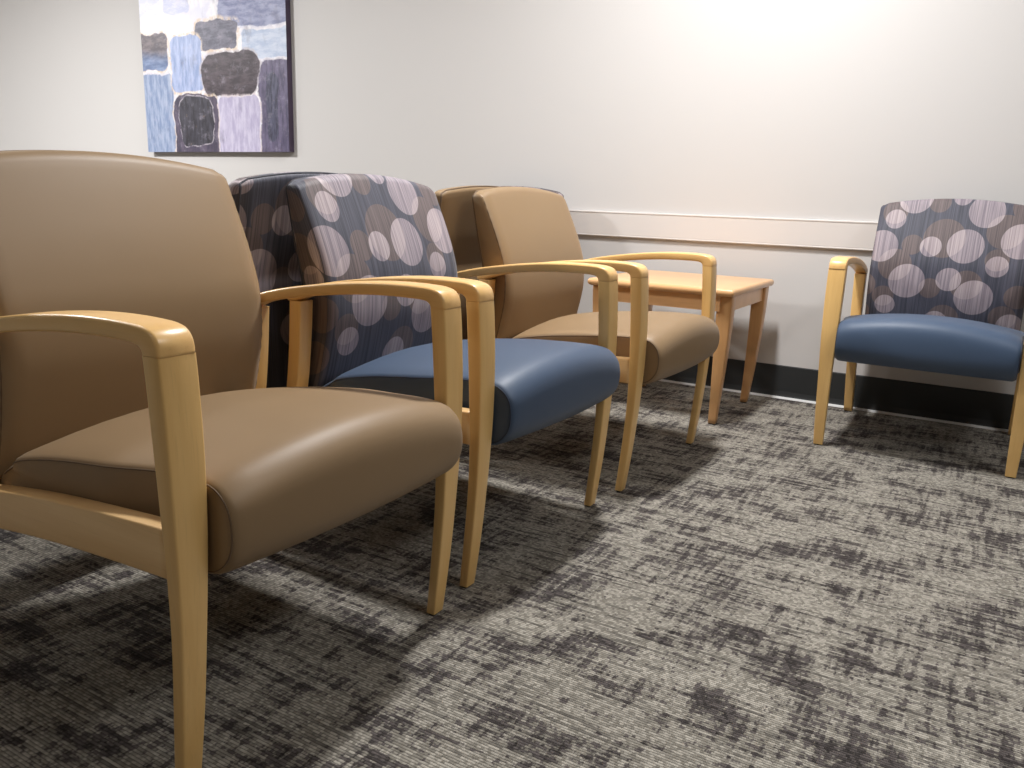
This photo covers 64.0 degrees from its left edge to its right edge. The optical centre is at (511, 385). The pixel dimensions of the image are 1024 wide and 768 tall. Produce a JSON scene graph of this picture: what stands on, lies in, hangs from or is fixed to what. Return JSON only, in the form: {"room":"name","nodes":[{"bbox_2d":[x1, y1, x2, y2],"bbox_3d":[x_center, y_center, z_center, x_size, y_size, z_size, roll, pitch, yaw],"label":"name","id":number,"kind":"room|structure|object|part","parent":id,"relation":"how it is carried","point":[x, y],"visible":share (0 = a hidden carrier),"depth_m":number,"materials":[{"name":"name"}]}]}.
{"room":"hospital interior","nodes":[
{"label":"hospital interior","id":0,"kind":"room"},
{"bbox_2d":[0,381,1023,767],"bbox_3d":[-2.701,0.470,1.236,14.000,0.050,7.883,9,15,30],"label":"floor","id":1,"kind":"structure","parent":0,"point":[754,593],"depth_m":1.58,"materials":[{"name":"carpet"}]},
{"bbox_2d":[0,150,462,767],"bbox_3d":[-0.494,0.046,1.385,0.684,0.848,0.623,9,15,30],"label":"armchair","id":2,"kind":"object","parent":1,"relation":"on","point":[141,427],"visible":1,"depth_m":1.26,"materials":[{"name":"beige leather"}]},
{"bbox_3d":[-0.638,0.194,1.156,0.502,0.110,0.030,9,15,30],"label":"rail","id":3,"kind":"part","parent":2,"relation":"part of","materials":[{"name":"brown wood"}]},
{"bbox_3d":[-0.617,-0.068,1.097,0.516,0.081,0.054,9,15,30],"label":"armrest","id":4,"kind":"part","parent":2,"relation":"part of","materials":[{"name":"brown wood"}]},
{"bbox_3d":[-0.690,-0.126,1.468,0.152,0.563,0.518,9,15,30],"label":"backrest","id":5,"kind":"part","parent":2,"relation":"part of","materials":[{"name":"brown leather"}]},
{"bbox_3d":[-0.419,0.252,1.045,0.051,0.594,0.054,9,15,30],"label":"leg","id":6,"kind":"part","parent":2,"relation":"part of","materials":[{"name":"brown wood"}]},
{"bbox_3d":[-0.442,0.105,1.366,0.559,0.192,0.550,9,15,30],"label":"seat","id":7,"kind":"part","parent":2,"relation":"part of","materials":[{"name":"brown leather"}]},
{"bbox_3d":[-0.585,0.098,1.790,0.144,0.552,0.040,9,15,30],"label":"leg","id":8,"kind":"part","parent":2,"relation":"part of","materials":[{"name":"brown wood"}]},
{"bbox_3d":[-0.325,-0.168,1.576,0.516,0.081,0.054,9,15,30],"label":"armrest","id":9,"kind":"part","parent":2,"relation":"part of","materials":[{"name":"brown wood"}]},
{"bbox_3d":[-0.128,0.152,1.524,0.051,0.594,0.054,9,15,30],"label":"leg","id":10,"kind":"part","parent":2,"relation":"part of","materials":[{"name":"brown wood"}]},
{"bbox_2d":[229,172,338,387],"bbox_3d":[-0.723,-0.147,2.218,0.684,0.838,0.623,9,15,30],"label":"armchair","id":11,"kind":"object","parent":1,"relation":"on","point":[260,201],"visible":0.11,"depth_m":1.91,"materials":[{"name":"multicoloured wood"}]},
{"bbox_2d":[285,173,619,587],"bbox_3d":[-0.140,-0.074,1.981,0.684,0.838,0.623,10,15,31],"label":"armchair","id":12,"kind":"object","parent":1,"relation":"on","point":[345,227],"visible":0.86,"depth_m":1.86,"materials":[{"name":"blue fabric"}]},
{"bbox_3d":[-0.524,0.072,1.913,0.144,0.552,0.040,10,15,31],"label":"leg","id":13,"kind":"part","parent":12,"relation":"part of","materials":[{"name":"brown wood"}]},
{"bbox_3d":[-0.332,-0.246,2.067,0.151,0.553,0.504,10,15,31],"label":"backrest","id":14,"kind":"part","parent":12,"relation":"part of","materials":[{"name":"fabric"}]},
{"bbox_3d":[-0.267,-0.193,1.695,0.516,0.081,0.054,10,15,31],"label":"armrest","id":15,"kind":"part","parent":12,"relation":"part of","materials":[{"name":"brown wood"}]},
{"bbox_3d":[-0.288,0.068,1.754,0.502,0.110,0.030,10,15,31],"label":"rail","id":16,"kind":"part","parent":12,"relation":"part of","materials":[{"name":"brown wood"}]},
{"bbox_3d":[-0.088,-0.020,1.960,0.559,0.192,0.550,10,15,31],"label":"seat","id":17,"kind":"part","parent":12,"relation":"part of","materials":[{"name":"blue leather"}]},
{"bbox_3d":[-0.072,0.128,1.638,0.051,0.594,0.054,10,15,31],"label":"leg","id":18,"kind":"part","parent":12,"relation":"part of","materials":[{"name":"brown wood"}]},
{"bbox_3d":[0.034,-0.292,2.168,0.516,0.081,0.054,10,15,31],"label":"armrest","id":19,"kind":"part","parent":12,"relation":"part of","materials":[{"name":"brown wood"}]},
{"bbox_3d":[0.229,0.029,2.111,0.050,0.594,0.054,10,15,31],"label":"leg","id":20,"kind":"part","parent":12,"relation":"part of","materials":[{"name":"brown wood"}]},
{"bbox_2d":[435,185,499,339],"bbox_3d":[-0.338,-0.272,2.843,0.684,0.827,0.623,9,15,30],"label":"armchair","id":21,"kind":"object","parent":1,"relation":"on","point":[455,203],"visible":0.1,"depth_m":2.53,"materials":[{"name":"brown leather"}]},
{"bbox_2d":[500,186,563,197],"bbox_3d":[-0.143,-0.465,3.671,0.623,0.845,0.684,9,15,30],"label":"armchair","id":22,"kind":"object","parent":1,"relation":"on","point":[557,192],"visible":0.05,"depth_m":3.73,"materials":[{"name":"brown leather"}]},
{"bbox_2d":[472,186,719,491],"bbox_3d":[0.256,-0.192,2.573,0.684,0.827,0.623,10,15,30],"label":"armchair","id":23,"kind":"object","parent":1,"relation":"on","point":[515,225],"visible":0.75,"depth_m":2.45,"materials":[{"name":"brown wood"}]},
{"bbox_3d":[-0.127,-0.051,2.502,0.144,0.552,0.040,10,15,30],"label":"leg","id":24,"kind":"part","parent":23,"relation":"part of","materials":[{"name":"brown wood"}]},
{"bbox_3d":[0.063,-0.360,2.660,0.152,0.549,0.518,10,15,30],"label":"backrest","id":25,"kind":"part","parent":23,"relation":"part of","materials":[{"name":"brown leather"}]},
{"bbox_3d":[0.130,-0.316,2.285,0.516,0.081,0.054,10,15,30],"label":"armrest","id":26,"kind":"part","parent":23,"relation":"part of","materials":[{"name":"brown wood"}]},
{"bbox_3d":[0.308,-0.142,2.551,0.559,0.192,0.550,10,15,30],"label":"seat","id":27,"kind":"part","parent":23,"relation":"part of","materials":[{"name":"leather"}]},
{"bbox_3d":[0.108,-0.055,2.344,0.502,0.110,0.030,10,15,30],"label":"rail","id":28,"kind":"part","parent":23,"relation":"part of","materials":[{"name":"brown wood"}]},
{"bbox_3d":[0.325,0.005,2.229,0.051,0.594,0.054,10,15,30],"label":"leg","id":29,"kind":"part","parent":23,"relation":"part of","materials":[{"name":"brown wood"}]},
{"bbox_3d":[0.429,-0.415,2.759,0.516,0.081,0.054,10,15,30],"label":"armrest","id":30,"kind":"part","parent":23,"relation":"part of","materials":[{"name":"brown wood"}]},
{"bbox_3d":[0.624,-0.094,2.703,0.051,0.594,0.054,10,15,30],"label":"leg","id":31,"kind":"part","parent":23,"relation":"part of","materials":[{"name":"brown wood"}]},
{"bbox_2d":[588,270,773,424],"bbox_3d":[0.664,-0.172,3.264,0.564,0.505,0.564,9,15,30],"label":"end table","id":32,"kind":"object","parent":1,"relation":"on","point":[666,288],"visible":0.6,"depth_m":3.02,"materials":[{"name":"brown wood"}]},
{"bbox_3d":[0.342,-0.155,3.199,0.059,0.474,0.062,9,15,30],"label":"leg","id":33,"kind":"part","parent":32,"relation":"part of","materials":[{"name":"brown wood"}]},
{"bbox_3d":[0.574,-0.234,3.575,0.059,0.474,0.062,9,15,30],"label":"leg","id":34,"kind":"part","parent":32,"relation":"part of","materials":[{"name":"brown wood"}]},
{"bbox_3d":[0.753,-0.087,2.959,0.059,0.474,0.062,9,15,30],"label":"leg","id":35,"kind":"part","parent":32,"relation":"part of","materials":[{"name":"brown wood"}]},
{"bbox_3d":[0.985,-0.166,3.335,0.059,0.474,0.062,9,15,30],"label":"leg","id":36,"kind":"part","parent":32,"relation":"part of","materials":[{"name":"brown wood"}]},
{"bbox_2d":[813,199,1023,478],"bbox_3d":[1.434,-0.207,2.782,0.623,0.838,0.684,9,15,30],"label":"armchair","id":37,"kind":"object","parent":1,"relation":"on","point":[945,290],"visible":1,"depth_m":2.81,"materials":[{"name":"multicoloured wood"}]},
{"bbox_3d":[1.052,-0.087,2.734,0.054,0.594,0.051,9,15,30],"label":"leg","id":38,"kind":"part","parent":37,"relation":"part of","materials":[{"name":"brown wood"}]},
{"bbox_3d":[1.186,-0.416,2.868,0.054,0.081,0.516,9,15,30],"label":"armrest","id":39,"kind":"part","parent":37,"relation":"part of","materials":[{"name":"brown wood"}]},
{"bbox_3d":[1.328,-0.160,3.182,0.040,0.552,0.144,9,15,30],"label":"leg","id":40,"kind":"part","parent":37,"relation":"part of","materials":[{"name":"brown wood"}]},
{"bbox_3d":[1.400,-0.151,2.740,0.550,0.192,0.559,9,15,30],"label":"seat","id":41,"kind":"part","parent":37,"relation":"part of","materials":[{"name":"blue leather"}]},
{"bbox_3d":[1.560,-0.386,2.943,0.504,0.553,0.151,9,15,30],"label":"backrest","id":42,"kind":"part","parent":37,"relation":"part of","materials":[{"name":"fabric"}]},
{"bbox_3d":[1.814,-0.078,2.895,0.040,0.552,0.144,9,15,30],"label":"leg","id":43,"kind":"part","parent":37,"relation":"part of","materials":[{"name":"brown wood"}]},
{"bbox_3d":[1.537,-0.006,2.447,0.054,0.594,0.051,9,15,30],"label":"leg","id":44,"kind":"part","parent":37,"relation":"part of","materials":[{"name":"brown wood"}]},
{"bbox_2d":[0,0,1023,394],"bbox_3d":[-0.594,-1.506,4.286,14.200,2.670,0.100,9,15,30],"label":"wall","id":45,"kind":"structure","parent":0,"point":[844,110],"depth_m":3.57,"materials":[{"name":"paint"}]},
{"bbox_2d":[139,0,293,151],"bbox_3d":[-1.765,-2.004,4.823,1.255,1.220,0.038,9,15,30],"label":"painting","id":46,"kind":"object","parent":45,"relation":"attached to","point":[217,74],"visible":1,"depth_m":4.82,"materials":[{"name":"paint"}]},
{"bbox_2d":[569,210,877,250],"bbox_3d":[-0.643,-0.915,4.371,14.000,0.112,0.016,9,15,30],"label":"trim","id":47,"kind":"structure","parent":45,"relation":"attached to","point":[808,233],"depth_m":3.45,"materials":[{"name":"white paint"}]},
{"bbox_2d":[658,379,1007,431],"bbox_3d":[-0.665,-0.247,4.522,14.000,0.008,0.020,9,15,30],"label":"trim","id":48,"kind":"structure","parent":45,"relation":"attached to","point":[663,380],"depth_m":3.29,"materials":[{"name":"white"}]},
{"bbox_2d":[664,356,1013,429],"bbox_3d":[-0.661,-0.313,4.510,14.000,0.136,0.012,9,15,30],"label":"baseboard","id":49,"kind":"structure","parent":45,"relation":"attached to","point":[954,404],"depth_m":3.26,"materials":[{"name":"black plastic"}]}
]}

